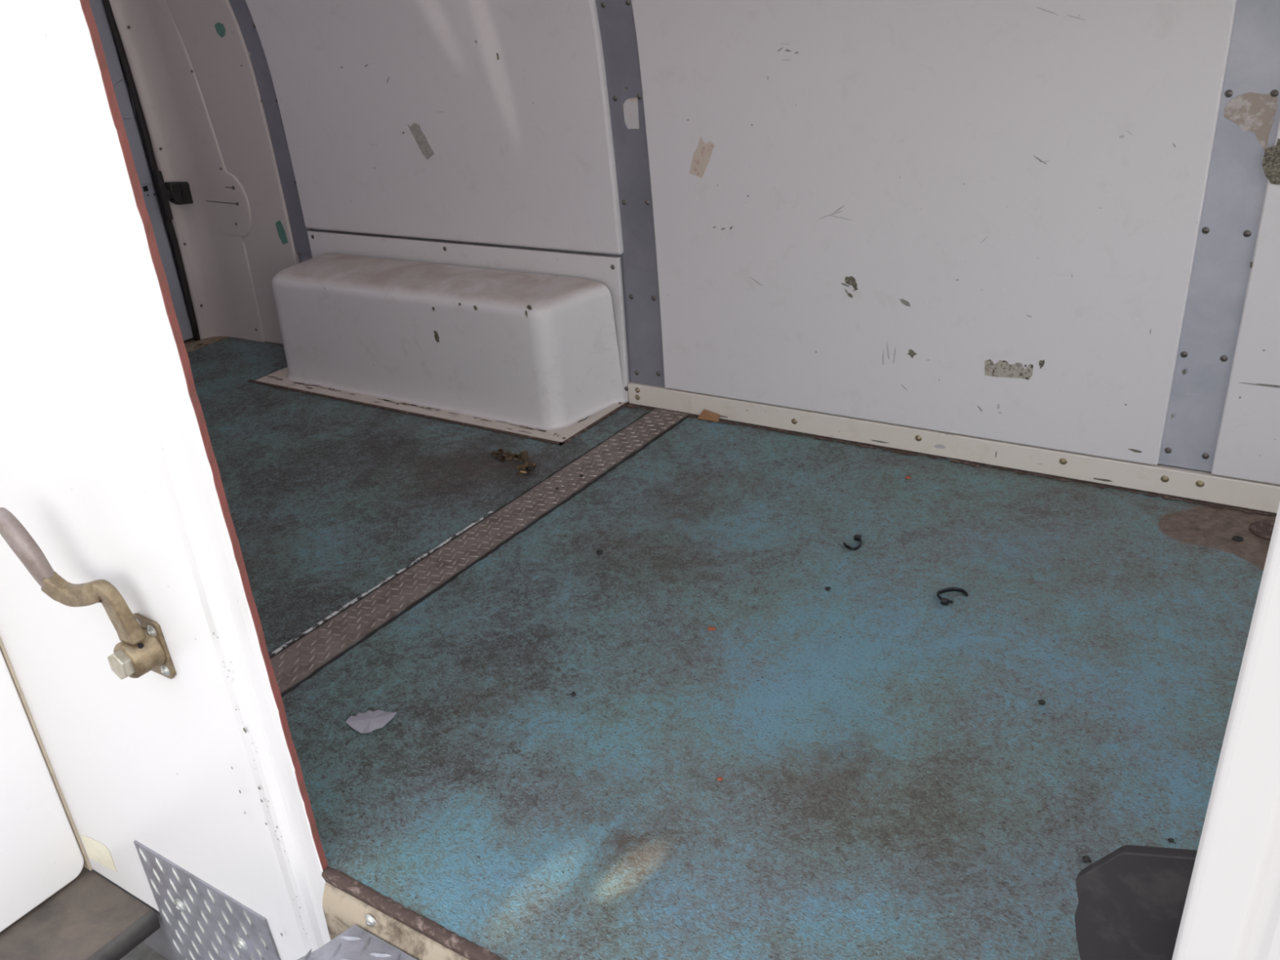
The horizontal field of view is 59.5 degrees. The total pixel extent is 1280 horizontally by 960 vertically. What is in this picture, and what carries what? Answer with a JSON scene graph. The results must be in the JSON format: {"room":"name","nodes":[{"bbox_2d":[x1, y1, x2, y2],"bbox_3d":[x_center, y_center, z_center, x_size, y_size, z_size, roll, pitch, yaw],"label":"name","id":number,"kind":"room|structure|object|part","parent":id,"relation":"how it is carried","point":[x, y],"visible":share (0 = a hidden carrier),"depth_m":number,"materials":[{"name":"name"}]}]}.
{"room":"cargo van interior","nodes":[
{"label":"cargo van interior","id":0,"kind":"room"},
{"bbox_2d":[111,31,191,324],"bbox_3d":[-2.239,-0.993,3.373,0.040,1.770,1.810,12,31,32],"label":"wall","id":1,"kind":"structure","parent":0,"point":[124,76],"depth_m":4.05,"materials":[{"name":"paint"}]},
{"bbox_2d":[88,0,193,341],"bbox_3d":[-2.207,-0.972,3.286,0.033,1.678,1.642,12,31,32],"label":"door","id":2,"kind":"structure","parent":1,"relation":"in","point":[97,7],"depth_m":3.92,"materials":[{"name":"paint"}]},
{"bbox_2d":[186,337,1276,959],"bbox_3d":[-0.119,0.207,2.403,4.575,0.018,1.765,12,31,32],"label":"floor","id":3,"kind":"structure","parent":0,"point":[897,784],"depth_m":2.00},
{"bbox_2d":[345,709,396,733],"bbox_3d":[-0.477,0.423,1.987,0.075,0.010,0.070,12,31,32],"label":"flake","id":4,"kind":"object","parent":3,"relation":"on","point":[368,722],"visible":1,"depth_m":1.98,"materials":[{"name":"white paper"}]},
{"bbox_2d":[321,866,504,959],"bbox_3d":[0.023,0.694,1.356,1.188,0.022,0.021,12,31,32],"label":"trim","id":5,"kind":"structure","parent":3,"relation":"attached to","point":[437,932],"depth_m":1.57,"materials":[{"name":"metal"}]},
{"bbox_2d":[247,230,629,445],"bbox_3d":[-0.681,-0.473,3.417,1.332,0.428,0.350,12,31,32],"label":"wheel well cover","id":6,"kind":"object","parent":3,"relation":"on","point":[530,344],"visible":1,"depth_m":3.25,"materials":[{"name":"paint"}]},
{"bbox_2d":[268,408,688,697],"bbox_3d":[-0.380,0.143,2.560,0.139,0.006,1.684,12,31,32],"label":"strip","id":7,"kind":"object","parent":3,"relation":"on","point":[326,641],"visible":0.85,"depth_m":2.50,"materials":[{"name":"brown metal"}]},
{"bbox_2d":[489,448,536,475],"bbox_3d":[-0.325,-0.056,2.953,0.085,0.029,0.197,-20,29,-27],"label":"leaf litter","id":8,"kind":"object","parent":3,"relation":"on","point":[522,468],"visible":1,"depth_m":2.96,"materials":[{"name":"brown plant"}]},
{"bbox_2d":[596,550,603,554],"bbox_3d":[-0.088,0.158,2.466,0.015,0.008,0.014,-7,25,-2],"label":"crumb","id":9,"kind":"object","parent":3,"relation":"on","point":[598,552],"visible":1,"depth_m":2.46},
{"bbox_2d":[697,408,719,422],"bbox_3d":[0.190,-0.179,3.095,0.070,0.025,0.014,12,31,32],"label":"scrap","id":10,"kind":"object","parent":3,"relation":"on","point":[704,415],"visible":1,"depth_m":3.09,"materials":[{"name":"brown paper"}]},
{"bbox_2d":[707,626,715,631],"bbox_3d":[0.138,0.286,2.158,0.015,0.004,0.014,-1,26,10],"label":"scrap","id":11,"kind":"object","parent":3,"relation":"on","point":[710,628],"visible":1,"depth_m":2.16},
{"bbox_2d":[716,776,723,781],"bbox_3d":[0.126,0.473,1.772,0.010,0.003,0.011,1,26,13],"label":"scrap","id":12,"kind":"object","parent":3,"relation":"on","point":[720,778],"visible":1,"depth_m":1.77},
{"bbox_2d":[843,533,861,550],"bbox_3d":[0.459,0.133,2.406,0.038,0.011,0.054,12,31,32],"label":"cable tie","id":13,"kind":"object","parent":3,"relation":"on","point":[856,537],"visible":1,"depth_m":2.40,"materials":[{"name":"plastic"}]},
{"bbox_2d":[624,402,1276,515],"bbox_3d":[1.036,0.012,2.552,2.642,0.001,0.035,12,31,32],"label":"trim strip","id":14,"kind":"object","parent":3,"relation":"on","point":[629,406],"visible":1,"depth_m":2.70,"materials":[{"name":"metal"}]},
{"bbox_2d":[936,586,968,605],"bbox_3d":[0.604,0.224,2.187,0.065,0.011,0.044,-21,29,-29],"label":"cable tie","id":15,"kind":"object","parent":3,"relation":"on","point":[944,601],"visible":1,"depth_m":2.19,"materials":[{"name":"plastic"}]},
{"bbox_2d":[1038,699,1045,705],"bbox_3d":[0.671,0.371,1.870,0.012,0.008,0.011,12,31,32],"label":"crumb","id":16,"kind":"object","parent":3,"relation":"on","point":[1042,702],"visible":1,"depth_m":1.87,"materials":[{"name":"black"}]},
{"bbox_2d":[1082,855,1091,862],"bbox_3d":[0.620,0.526,1.555,0.012,0.008,0.013,-3,26,6],"label":"crumb","id":17,"kind":"object","parent":3,"relation":"on","point":[1086,859],"visible":1,"depth_m":1.55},
{"bbox_2d":[1074,844,1197,959],"bbox_3d":[0.530,0.523,1.045,0.258,0.469,0.012,12,31,32],"label":"guard","id":18,"kind":"object","parent":3,"relation":"on","point":[1131,900],"visible":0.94,"depth_m":1.02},
{"bbox_2d":[1168,838,1173,842],"bbox_3d":[0.747,0.506,1.575,0.008,0.004,0.008,12,31,32],"label":"crumb","id":19,"kind":"object","parent":3,"relation":"on","point":[1171,840],"visible":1,"depth_m":1.57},
{"bbox_2d":[1231,535,1243,541],"bbox_3d":[1.222,0.120,2.290,0.022,0.003,0.021,12,31,32],"label":"bolt","id":20,"kind":"object","parent":3,"relation":"on","point":[1236,538],"visible":1,"depth_m":2.29,"materials":[{"name":"black metal"}]},
{"bbox_2d":[1248,520,1275,540],"bbox_3d":[1.305,0.103,2.305,0.090,0.006,0.089,12,31,32],"label":"ring","id":21,"kind":"object","parent":3,"relation":"on","point":[1263,529],"visible":0.74,"depth_m":2.32,"materials":[{"name":"metal"}]},
{"bbox_2d":[297,228,1211,472],"bbox_3d":[0.174,-0.891,2.675,4.770,1.770,0.234,12,31,32],"label":"wall","id":22,"kind":"structure","parent":0,"point":[303,257],"depth_m":3.26,"materials":[{"name":"metal"}]},
{"bbox_2d":[109,0,265,342],"bbox_3d":[-1.583,-1.296,3.816,0.414,1.720,0.125,-1,26,9],"label":"door","id":23,"kind":"structure","parent":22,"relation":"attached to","point":[210,235],"depth_m":3.94,"materials":[{"name":"paint"}]},
{"bbox_2d":[102,0,199,340],"bbox_3d":[-1.736,-1.299,3.854,0.018,1.711,0.038,12,31,32],"label":"seal","id":24,"kind":"object","parent":23,"relation":"attached to","point":[112,22],"visible":0.9,"depth_m":3.92,"materials":[{"name":"black rubber"}]},
{"bbox_2d":[155,169,193,220],"bbox_3d":[-1.648,-1.027,3.992,0.042,0.177,0.132,12,31,32],"label":"latch","id":25,"kind":"object","parent":23,"relation":"attached to","point":[178,193],"depth_m":3.97,"materials":[{"name":"black plastic"}]},
{"bbox_3d":[-1.674,-1.011,3.962,0.012,0.177,0.048,12,31,32],"label":"arm","id":26,"kind":"part","parent":25,"relation":"part of","materials":[{"name":"black plastic"}]},
{"bbox_2d":[206,200,239,205],"bbox_3d":[-1.457,-0.967,3.909,0.141,0.018,0.008,6,28,23],"label":"pin","id":27,"kind":"object","parent":23,"relation":"attached to","point":[236,203],"visible":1,"depth_m":3.90,"materials":[{"name":"metal"}]},
{"bbox_3d":[-1.460,-0.969,3.909,0.135,0.015,0.004,6,28,23],"label":"pin rod","id":28,"kind":"part","parent":27,"relation":"part of","materials":[{"name":"metal"}]},
{"bbox_2d":[165,0,299,344],"bbox_3d":[-1.418,-1.238,3.661,0.323,1.720,0.215,12,31,32],"label":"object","id":29,"kind":"object","parent":22,"relation":"attached to","point":[223,68],"visible":0.81,"depth_m":3.75,"materials":[{"name":"paint"}]},
{"bbox_2d":[213,22,225,37],"bbox_3d":[-1.342,-1.440,3.584,0.046,0.046,0.007,12,31,32],"label":"tape","id":30,"kind":"object","parent":29,"relation":"attached to","point":[220,27],"visible":1,"depth_m":3.58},
{"bbox_2d":[275,220,288,244],"bbox_3d":[-1.232,-0.851,3.849,0.047,0.086,0.002,12,31,32],"label":"tape","id":31,"kind":"object","parent":29,"relation":"attached to","point":[281,231],"visible":1,"depth_m":3.85,"materials":[{"name":"teal plastic"}]},
{"bbox_2d":[228,0,312,254],"bbox_3d":[-1.300,-1.367,3.506,0.279,1.375,0.098,-17,28,-23],"label":"pillar cover","id":32,"kind":"structure","parent":22,"relation":"attached to","point":[240,8],"depth_m":3.66,"materials":[{"name":"metal"}]},
{"bbox_2d":[244,0,623,254],"bbox_3d":[-0.733,-1.282,3.108,1.399,1.283,0.221,12,31,32],"label":"wall panel","id":33,"kind":"object","parent":22,"relation":"attached to","point":[509,100],"visible":1,"depth_m":3.21,"materials":[{"name":"paint"}]},
{"bbox_2d":[407,122,434,159],"bbox_3d":[-0.646,-1.000,3.308,0.090,0.108,0.002,12,31,32],"label":"sticker","id":34,"kind":"object","parent":33,"relation":"attached to","point":[420,137],"visible":1,"depth_m":3.31,"materials":[{"name":"grey paper"}]},
{"bbox_2d":[595,0,665,387],"bbox_3d":[-0.088,-0.984,2.789,0.121,1.656,0.209,12,31,32],"label":"pillar cover","id":35,"kind":"structure","parent":22,"relation":"attached to","point":[615,17],"depth_m":2.98,"materials":[{"name":"metal"}]},
{"bbox_2d":[622,97,639,128],"bbox_3d":[-0.022,-0.943,2.882,0.048,0.078,0.002,12,31,32],"label":"sticker","id":36,"kind":"object","parent":35,"relation":"attached to","point":[630,106],"visible":1,"depth_m":2.88,"materials":[{"name":"white paper"}]},
{"bbox_2d":[631,0,1236,465],"bbox_3d":[0.518,-0.849,2.393,1.358,1.663,0.217,12,31,32],"label":"wall panel","id":37,"kind":"object","parent":22,"relation":"attached to","point":[893,200],"visible":1,"depth_m":2.53,"materials":[{"name":"paint"}]},
{"bbox_2d":[689,136,714,177],"bbox_3d":[0.155,-0.809,2.809,0.079,0.104,0.002,12,31,32],"label":"sticker","id":38,"kind":"object","parent":37,"relation":"attached to","point":[702,154],"visible":1,"depth_m":2.81,"materials":[{"name":"beige paper"}]},
{"bbox_2d":[984,359,1033,379],"bbox_3d":[0.848,-0.254,2.579,0.112,0.042,0.002,12,31,32],"label":"label","id":39,"kind":"object","parent":37,"relation":"attached to","point":[1002,368],"visible":1,"depth_m":2.58,"materials":[{"name":"paper"}]},
{"bbox_2d":[627,381,1279,513],"bbox_3d":[1.093,-0.014,2.523,2.718,0.060,0.028,12,31,32],"label":"baseboard","id":40,"kind":"structure","parent":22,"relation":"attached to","point":[1203,486],"depth_m":2.69,"materials":[{"name":"paint"}]},
{"bbox_2d":[1158,0,1279,471],"bbox_3d":[1.099,-0.732,2.019,0.173,1.652,0.209,12,31,32],"label":"pillar cover","id":41,"kind":"structure","parent":22,"relation":"attached to","point":[1237,183],"depth_m":2.24,"materials":[{"name":"metal"}]},
{"bbox_2d":[1223,92,1277,151],"bbox_3d":[1.156,-0.678,2.127,0.089,0.113,0.003,12,31,32],"label":"residue patch","id":42,"kind":"object","parent":41,"relation":"attached to","point":[1252,112],"visible":1,"depth_m":2.12,"materials":[{"name":"beige paper"}]},
{"bbox_2d":[1211,117,1279,484],"bbox_3d":[1.607,-0.620,1.686,1.188,1.654,0.217,12,31,32],"label":"wall panel","id":43,"kind":"object","parent":22,"relation":"attached to","point":[1248,444],"visible":1,"depth_m":2.29,"materials":[{"name":"paint"}]},
{"bbox_2d":[1172,502,1279,959],"bbox_3d":[0.608,0.308,0.722,0.550,2.320,0.053,12,31,32],"label":"door frame","id":44,"kind":"structure","parent":0,"point":[1231,911],"depth_m":0.80,"materials":[{"name":"paint"}]},
{"bbox_3d":[-0.183,0.210,2.469,4.750,0.031,1.783,12,31,32],"label":"floor","id":45,"kind":"structure","parent":0,"visible":0},
{"bbox_2d":[183,336,230,353],"bbox_3d":[-2.076,-0.218,3.681,0.173,0.020,1.685,12,31,32],"label":"threshold","id":46,"kind":"object","parent":45,"relation":"on","point":[191,344],"visible":0.12,"depth_m":4.19,"materials":[{"name":"paint"}]},
{"bbox_2d":[322,882,468,959],"bbox_3d":[0.024,0.760,1.379,1.188,0.114,0.030,12,31,32],"label":"sill riser","id":47,"kind":"structure","parent":45,"relation":"attached to","point":[342,910],"depth_m":1.61,"materials":[{"name":"paint"}]},
{"bbox_2d":[364,914,376,926],"bbox_3d":[-0.391,0.639,1.618,0.023,0.023,0.008,12,31,32],"label":"screw","id":48,"kind":"object","parent":47,"relation":"attached to","point":[371,921],"visible":1,"depth_m":1.61,"materials":[{"name":"metal"}]},
{"bbox_3d":[-0.051,1.068,1.357,1.060,0.562,0.317,12,31,32],"label":"box","id":49,"kind":"object","parent":47,"relation":"attached to","visible":0},
{"bbox_2d":[297,924,417,959],"bbox_3d":[-0.096,0.808,1.240,1.180,0.009,0.346,12,31,32],"label":"plate","id":50,"kind":"object","parent":49,"relation":"on","point":[355,943],"visible":1,"depth_m":1.59,"materials":[{"name":"silver metal"}]},
{"bbox_3d":[-0.119,-0.820,0.657,1.170,0.170,0.050,12,31,32],"label":"wall","id":51,"kind":"structure","parent":0,"visible":0},
{"bbox_2d":[0,0,330,959],"bbox_3d":[-1.302,0.169,1.419,3.990,2.340,1.077,12,31,32],"label":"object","id":52,"kind":"structure","parent":51,"relation":"in","point":[41,854],"depth_m":1.66,"materials":[{"name":"paint"}]},
{"bbox_2d":[0,637,92,871],"bbox_3d":[-1.262,-0.150,1.900,0.046,2.146,0.004,12,31,32],"label":"seal","id":53,"kind":"object","parent":52,"relation":"attached to","point":[86,864],"visible":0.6,"depth_m":2.22,"materials":[{"name":"beige rubber"}]},
{"bbox_2d":[0,866,160,959],"bbox_3d":[-1.447,1.048,1.990,0.470,0.046,1.040,12,31,32],"label":"seat","id":54,"kind":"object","parent":52,"relation":"attached to","point":[90,917],"depth_m":2.22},
{"bbox_3d":[-0.833,0.189,1.698,0.181,0.101,0.031,7,28,24],"label":"arm","id":55,"kind":"part","parent":52,"relation":"part of","materials":[{"name":"brown metal"}]},
{"bbox_2d":[80,835,116,871],"bbox_3d":[-1.104,0.760,2.284,0.107,0.078,0.001,12,31,32],"label":"tape","id":56,"kind":"object","parent":52,"relation":"attached to","point":[96,851],"visible":1,"depth_m":2.28,"materials":[{"name":"beige paper"}]},
{"bbox_3d":[-0.303,1.041,1.857,2.500,0.224,0.028,12,31,32],"label":"skirt panel","id":57,"kind":"part","parent":52,"relation":"part of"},
{"bbox_3d":[-0.753,0.257,1.735,0.074,0.106,0.006,12,31,32],"label":"crank handle","id":58,"kind":"part","parent":52,"relation":"part of","materials":[{"name":"brown metal"}]},
{"bbox_3d":[-1.613,-0.219,2.090,2.622,2.165,0.099,12,31,32],"label":"side door panel","id":59,"kind":"part","parent":52,"relation":"part of","materials":[{"name":"white metal"}]},
{"bbox_3d":[-0.895,1.253,1.788,0.650,0.025,0.897,12,31,32],"label":"lower tread","id":60,"kind":"object","parent":52,"relation":"attached to","visible":0},
{"bbox_2d":[133,840,280,959],"bbox_3d":[-0.783,0.881,2.098,0.403,0.348,0.012,12,31,32],"label":"panel","id":61,"kind":"object","parent":60,"relation":"on","point":[201,922],"visible":1,"depth_m":2.08,"materials":[{"name":"metal"}]},
{"label":"outside","id":62,"kind":"structure","parent":0,"visible":0},
{"bbox_2d":[120,942,168,959],"bbox_3d":[-0.853,1.612,1.476,13.000,0.020,11.000,12,31,32],"label":"ground","id":63,"kind":"structure","parent":62,"point":[142,951],"depth_m":2.59,"materials":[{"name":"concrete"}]}
]}

